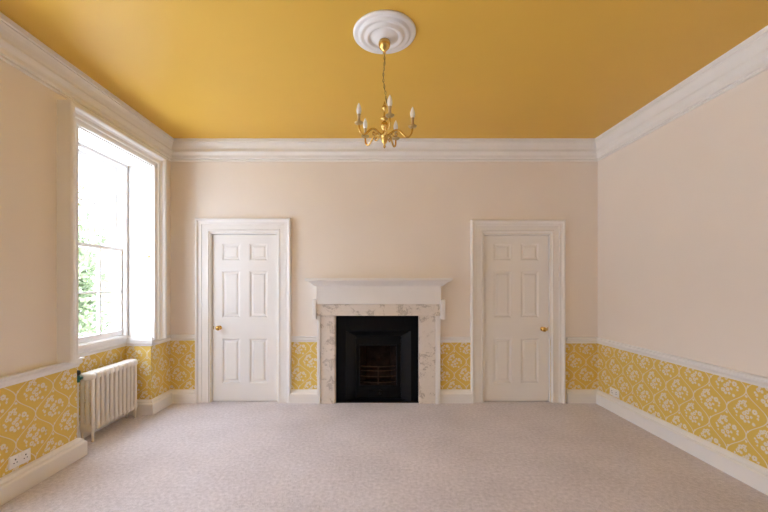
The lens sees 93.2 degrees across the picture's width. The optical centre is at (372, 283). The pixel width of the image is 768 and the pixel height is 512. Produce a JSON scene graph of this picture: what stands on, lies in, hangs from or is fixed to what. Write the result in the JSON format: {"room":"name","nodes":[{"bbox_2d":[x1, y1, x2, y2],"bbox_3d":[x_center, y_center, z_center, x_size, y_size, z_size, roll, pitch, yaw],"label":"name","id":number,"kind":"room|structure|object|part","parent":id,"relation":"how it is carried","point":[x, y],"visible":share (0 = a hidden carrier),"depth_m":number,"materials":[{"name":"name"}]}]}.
{"room":"historic interior","nodes":[
{"label":"historic interior","id":0,"kind":"room"},
{"bbox_2d":[0,59,169,477],"bbox_3d":[-2.620,-0.145,1.200,0.420,3.110,7.200,0,0,0],"label":"wall","id":1,"kind":"structure","parent":0,"point":[38,414],"depth_m":2.58,"materials":[{"name":"beige paint"}]},
{"bbox_2d":[9,448,30,469],"bbox_3d":[-2.403,1.192,2.473,0.014,0.085,0.148,0,0,0],"label":"double socket","id":2,"kind":"object","parent":1,"relation":"attached to","point":[24,456],"visible":1,"depth_m":2.46,"materials":[{"name":"white plastic"}]},
{"bbox_2d":[0,389,194,505],"bbox_3d":[-2.386,1.333,1.110,0.607,0.155,6.420,0,0,0],"label":"baseboard","id":3,"kind":"structure","parent":1,"relation":"attached to","point":[13,484],"depth_m":2.76,"materials":[{"name":"white wood"}]},
{"bbox_2d":[0,334,194,388],"bbox_3d":[-2.386,0.639,1.110,0.607,0.072,6.420,0,0,0],"label":"trim","id":4,"kind":"structure","parent":1,"relation":"attached to","point":[16,378],"depth_m":2.94,"materials":[{"name":"white wood"}]},
{"bbox_2d":[57,100,166,362],"bbox_3d":[-2.547,-0.400,3.408,0.506,2.005,1.285,0,0,0],"label":"window","id":5,"kind":"structure","parent":1,"relation":"in","point":[81,133],"depth_m":3.73,"materials":[{"name":"white wood"}]},
{"bbox_2d":[77,127,78,238],"bbox_3d":[-2.511,-0.814,2.928,0.262,0.900,0.012,0,0,0],"label":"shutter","id":6,"kind":"object","parent":5,"relation":"attached to","point":[77,127],"depth_m":2.93,"materials":[{"name":"white wood"}]},
{"bbox_2d":[77,239,78,354],"bbox_3d":[-2.511,0.109,2.928,0.262,0.934,0.012,0,0,0],"label":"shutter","id":7,"kind":"object","parent":5,"relation":"attached to","point":[77,239],"depth_m":2.92,"materials":[{"name":"white wood"}]},
{"bbox_3d":[-2.762,-0.798,3.430,0.044,0.903,0.936,0,0,0],"label":"sash","id":8,"kind":"part","parent":5,"relation":"part of","materials":[{"name":"white wood"}]},
{"bbox_3d":[-2.700,0.088,3.430,0.044,0.937,0.936,0,0,0],"label":"sash","id":9,"kind":"part","parent":5,"relation":"part of","materials":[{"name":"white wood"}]},
{"bbox_3d":[-2.663,0.580,3.430,0.055,0.044,1.016,0,0,0],"label":"sill","id":10,"kind":"part","parent":5,"relation":"part of","materials":[{"name":"white wood"}]},
{"bbox_3d":[-2.514,-1.274,3.430,0.255,0.011,1.000,0,0,0],"label":"soffit panel","id":11,"kind":"part","parent":5,"relation":"part of","materials":[{"name":"white wood"}]},
{"bbox_2d":[129,167,149,249],"bbox_3d":[-2.511,-0.814,3.932,0.262,0.900,0.012,0,0,0],"label":"shutter","id":12,"kind":"object","parent":5,"relation":"attached to","point":[139,177],"depth_m":3.93,"materials":[{"name":"white wood"}]},
{"bbox_2d":[129,251,149,336],"bbox_3d":[-2.511,0.109,3.932,0.262,0.934,0.012,0,0,0],"label":"shutter","id":13,"kind":"object","parent":5,"relation":"attached to","point":[139,261],"depth_m":3.93,"materials":[{"name":"white wood"}]},
{"bbox_2d":[0,0,767,137],"bbox_3d":[0.072,-1.775,1.200,5.805,0.150,7.200,0,0,0],"label":"ceiling","id":14,"kind":"structure","parent":0,"point":[191,68],"depth_m":2.76,"materials":[{"name":"paint"}]},
{"bbox_2d":[353,10,415,53],"bbox_3d":[0.078,-1.673,2.462,0.424,0.054,0.424,0,0,0],"label":"ceiling rose","id":15,"kind":"object","parent":14,"relation":"attached to","point":[396,26],"visible":0.91,"depth_m":2.40,"materials":[{"name":"white paint"}]},
{"bbox_2d":[354,38,416,148],"bbox_3d":[0.086,-1.282,2.452,0.415,0.729,0.414,0,0,0],"label":"chandelier","id":16,"kind":"object","parent":15,"relation":"hanging from","point":[384,43],"visible":1,"depth_m":2.44,"materials":[{"name":"gold metal"}]},
{"bbox_3d":[-0.092,-1.147,2.377,0.033,0.078,0.033,0,0,0],"label":"bulb","id":17,"kind":"part","parent":16,"relation":"part of","materials":[{"name":"white glass"}]},
{"bbox_3d":[-0.056,-1.147,2.598,0.033,0.078,0.033,0,0,0],"label":"bulb","id":18,"kind":"part","parent":16,"relation":"part of","materials":[{"name":"white glass"}]},
{"bbox_3d":[-0.016,-1.012,2.416,0.183,0.068,0.016,0,0,-26],"label":"arm","id":19,"kind":"part","parent":16,"relation":"part of","materials":[{"name":"gold metal"}]},
{"bbox_3d":[0.004,-1.012,2.536,0.016,0.068,0.183,0,0,-45],"label":"arm","id":20,"kind":"part","parent":16,"relation":"part of","materials":[{"name":"gold metal"}]},
{"bbox_3d":[0.078,-1.077,2.462,0.060,0.321,0.060,0,0,0],"label":"stem","id":21,"kind":"part","parent":16,"relation":"part of","materials":[{"name":"gold metal"}]},
{"bbox_3d":[0.079,-1.396,2.464,0.034,0.339,0.018,0,0,-20],"label":"chain","id":22,"kind":"part","parent":16,"relation":"part of","materials":[{"name":"gold metal"}]},
{"bbox_3d":[0.092,-1.012,2.359,0.016,0.068,0.183,0,0,-8],"label":"arm","id":23,"kind":"part","parent":16,"relation":"part of","materials":[{"name":"gold metal"}]},
{"bbox_3d":[0.106,-1.147,2.274,0.033,0.078,0.033,0,0,0],"label":"bulb","id":24,"kind":"part","parent":16,"relation":"part of","materials":[{"name":"white glass"}]},
{"bbox_3d":[0.127,-1.012,2.554,0.016,0.068,0.183,0,0,28],"label":"arm","id":25,"kind":"part","parent":16,"relation":"part of","materials":[{"name":"gold metal"}]},
{"bbox_3d":[0.181,-1.012,2.446,0.183,0.068,0.016,0,0,9],"label":"arm","id":26,"kind":"part","parent":16,"relation":"part of","materials":[{"name":"gold metal"}]},
{"bbox_3d":[0.265,-1.147,2.431,0.033,0.078,0.033,0,0,0],"label":"bulb","id":27,"kind":"part","parent":16,"relation":"part of","materials":[{"name":"white glass"}]},
{"bbox_2d":[0,401,767,511],"bbox_3d":[0.072,1.470,1.200,5.805,0.120,7.200,0,0,0],"label":"floor","id":28,"kind":"structure","parent":0,"point":[214,456],"depth_m":2.80,"materials":[{"name":"grey carpet"}]},
{"bbox_2d":[77,359,137,441],"bbox_3d":[-2.586,1.085,3.531,0.203,0.650,0.732,0,0,0],"label":"radiator","id":29,"kind":"object","parent":28,"relation":"on","point":[108,393],"visible":0.98,"depth_m":3.40,"materials":[{"name":"metal"}]},
{"bbox_2d":[336,316,418,402],"bbox_3d":[0.050,0.893,4.466,0.979,1.040,0.332,0,0,0],"label":"fireplace insert","id":30,"kind":"object","parent":28,"relation":"on","point":[377,356],"visible":0.98,"depth_m":4.37,"materials":[{"name":"black metal"}]},
{"bbox_3d":[0.050,1.404,4.365,0.979,0.012,0.130,0,0,0],"label":"hearth plate","id":31,"kind":"part","parent":30,"relation":"part of","materials":[{"name":"black metal"}]},
{"bbox_2d":[360,365,395,384],"bbox_3d":[0.063,1.128,4.503,0.443,0.262,0.234,0,0,0],"label":"grate","id":32,"kind":"object","parent":30,"relation":"on","point":[369,374],"depth_m":4.55,"materials":[{"name":"black metal"}]},
{"bbox_3d":[0.063,1.339,4.423,0.240,0.081,0.011,0,0,0],"label":"ash door","id":33,"kind":"part","parent":30,"relation":"part of","materials":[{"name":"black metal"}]},
{"bbox_3d":[0.066,1.024,4.438,0.547,0.779,0.015,0,0,0],"label":"plate","id":34,"kind":"part","parent":30,"relation":"part of","materials":[{"name":"black metal"}]},
{"bbox_2d":[347,331,409,335],"bbox_3d":[0.064,0.597,4.380,0.777,0.081,0.111,0,0,0],"label":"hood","id":35,"kind":"object","parent":30,"relation":"attached to","point":[349,333],"depth_m":4.38,"materials":[{"name":"black metal"}]},
{"bbox_2d":[305,278,452,403],"bbox_3d":[0.065,0.672,4.228,1.689,1.476,0.184,0,0,0],"label":"fireplace","id":36,"kind":"object","parent":28,"relation":"on","point":[420,297],"visible":1,"depth_m":4.25,"materials":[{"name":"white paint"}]},
{"bbox_3d":[-0.637,0.893,4.284,0.036,1.034,0.072,0,0,0],"label":"jamb casing","id":37,"kind":"part","parent":36,"relation":"part of","materials":[{"name":"white wood"}]},
{"bbox_2d":[305,278,452,285],"bbox_3d":[0.065,-0.018,4.228,1.689,0.096,0.184,0,0,0],"label":"mantel shelf","id":38,"kind":"object","parent":36,"relation":"attached to","point":[314,281],"depth_m":4.16,"materials":[{"name":"white wood"}]},
{"bbox_3d":[0.762,0.893,4.284,0.056,1.034,0.072,0,0,0],"label":"jamb casing","id":39,"kind":"part","parent":36,"relation":"part of","materials":[{"name":"white wood"}]},
{"bbox_2d":[170,162,597,401],"bbox_3d":[0.282,-0.145,4.560,5.385,3.110,0.480,0,0,0],"label":"wall","id":40,"kind":"structure","parent":0,"point":[349,219],"depth_m":4.32,"materials":[{"name":"beige paint"}]},
{"bbox_2d":[195,218,290,403],"bbox_3d":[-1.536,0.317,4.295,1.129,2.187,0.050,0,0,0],"label":"trim","id":41,"kind":"structure","parent":40,"relation":"attached to","point":[204,227],"depth_m":4.30,"materials":[{"name":"white wood"}]},
{"bbox_2d":[213,235,276,400],"bbox_3d":[-1.532,0.406,4.331,0.776,1.991,0.118,0,0,0],"label":"door","id":42,"kind":"structure","parent":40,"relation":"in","point":[244,266],"depth_m":4.35,"materials":[{"name":"white wood"}]},
{"bbox_2d":[288,389,316,403],"bbox_3d":[-0.826,1.333,4.296,0.342,0.155,0.048,0,0,0],"label":"baseboard","id":43,"kind":"structure","parent":40,"relation":"attached to","point":[297,396],"depth_m":4.27,"materials":[{"name":"white wood"}]},
{"bbox_2d":[291,336,316,341],"bbox_3d":[-0.826,0.656,4.302,0.342,0.072,0.036,0,0,0],"label":"trim","id":44,"kind":"structure","parent":40,"relation":"attached to","point":[293,338],"depth_m":4.29,"materials":[{"name":"white wood"}]},
{"bbox_2d":[440,337,470,342],"bbox_3d":[0.978,0.664,4.302,0.376,0.068,0.036,0,0,0],"label":"trim","id":45,"kind":"structure","parent":40,"relation":"attached to","point":[442,339],"depth_m":4.30,"materials":[{"name":"white wood"}]},
{"bbox_2d":[440,389,471,403],"bbox_3d":[0.978,1.333,4.296,0.376,0.155,0.048,0,0,0],"label":"baseboard","id":46,"kind":"structure","parent":40,"relation":"attached to","point":[447,396],"depth_m":4.27,"materials":[{"name":"white wood"}]},
{"bbox_2d":[484,235,547,400],"bbox_3d":[1.711,0.411,4.331,0.782,1.982,0.118,0,0,0],"label":"door","id":47,"kind":"structure","parent":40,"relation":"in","point":[515,266],"depth_m":4.35,"materials":[{"name":"white wood"}]},
{"bbox_2d":[470,220,565,403],"bbox_3d":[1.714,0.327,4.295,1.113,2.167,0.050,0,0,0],"label":"trim","id":48,"kind":"structure","parent":40,"relation":"attached to","point":[557,228],"depth_m":4.30,"materials":[{"name":"white wood"}]},
{"bbox_2d":[598,69,767,468],"bbox_3d":[2.825,-0.145,0.960,0.300,3.110,6.720,0,0,0],"label":"wall","id":49,"kind":"structure","parent":0,"point":[683,206],"depth_m":3.02,"materials":[{"name":"beige paint"}]},
{"bbox_2d":[0,12,767,161],"bbox_3d":[0.133,-1.577,1.110,5.085,0.245,6.420,0,0,0],"label":"trim","id":50,"kind":"structure","parent":49,"relation":"attached to","point":[20,49],"depth_m":3.92,"materials":[{"name":"white paint"}]},
{"bbox_2d":[610,387,618,397],"bbox_3d":[2.668,1.202,4.014,0.014,0.085,0.148,0,0,0],"label":"double socket","id":51,"kind":"object","parent":49,"relation":"attached to","point":[613,392],"visible":1,"depth_m":4.00,"materials":[{"name":"white plastic"}]},
{"bbox_2d":[566,389,767,495],"bbox_3d":[2.485,1.333,1.110,0.380,0.155,6.420,0,0,0],"label":"baseboard","id":52,"kind":"structure","parent":49,"relation":"attached to","point":[748,472],"depth_m":3.10,"materials":[{"name":"white wood"}]},
{"bbox_2d":[566,337,767,388],"bbox_3d":[2.485,0.671,1.110,0.380,0.073,6.420,0,0,0],"label":"trim","id":53,"kind":"structure","parent":49,"relation":"attached to","point":[749,378],"depth_m":3.10,"materials":[{"name":"white wood"}]},
{"label":"outside","id":54,"kind":"structure","parent":0,"visible":0},
{"bbox_3d":[-2.500,2.110,2.500,55.000,0.100,65.000,0,0,0],"label":"ground","id":55,"kind":"structure","parent":54,"visible":0},
{"bbox_2d":[78,184,111,336],"bbox_3d":[-5.966,0.309,6.718,2.138,4.467,2.276,0,0,0],"label":"tree","id":56,"kind":"object","parent":55,"relation":"on","point":[87,318],"visible":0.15,"depth_m":6.85,"materials":[{"name":"green plant"}]}
]}

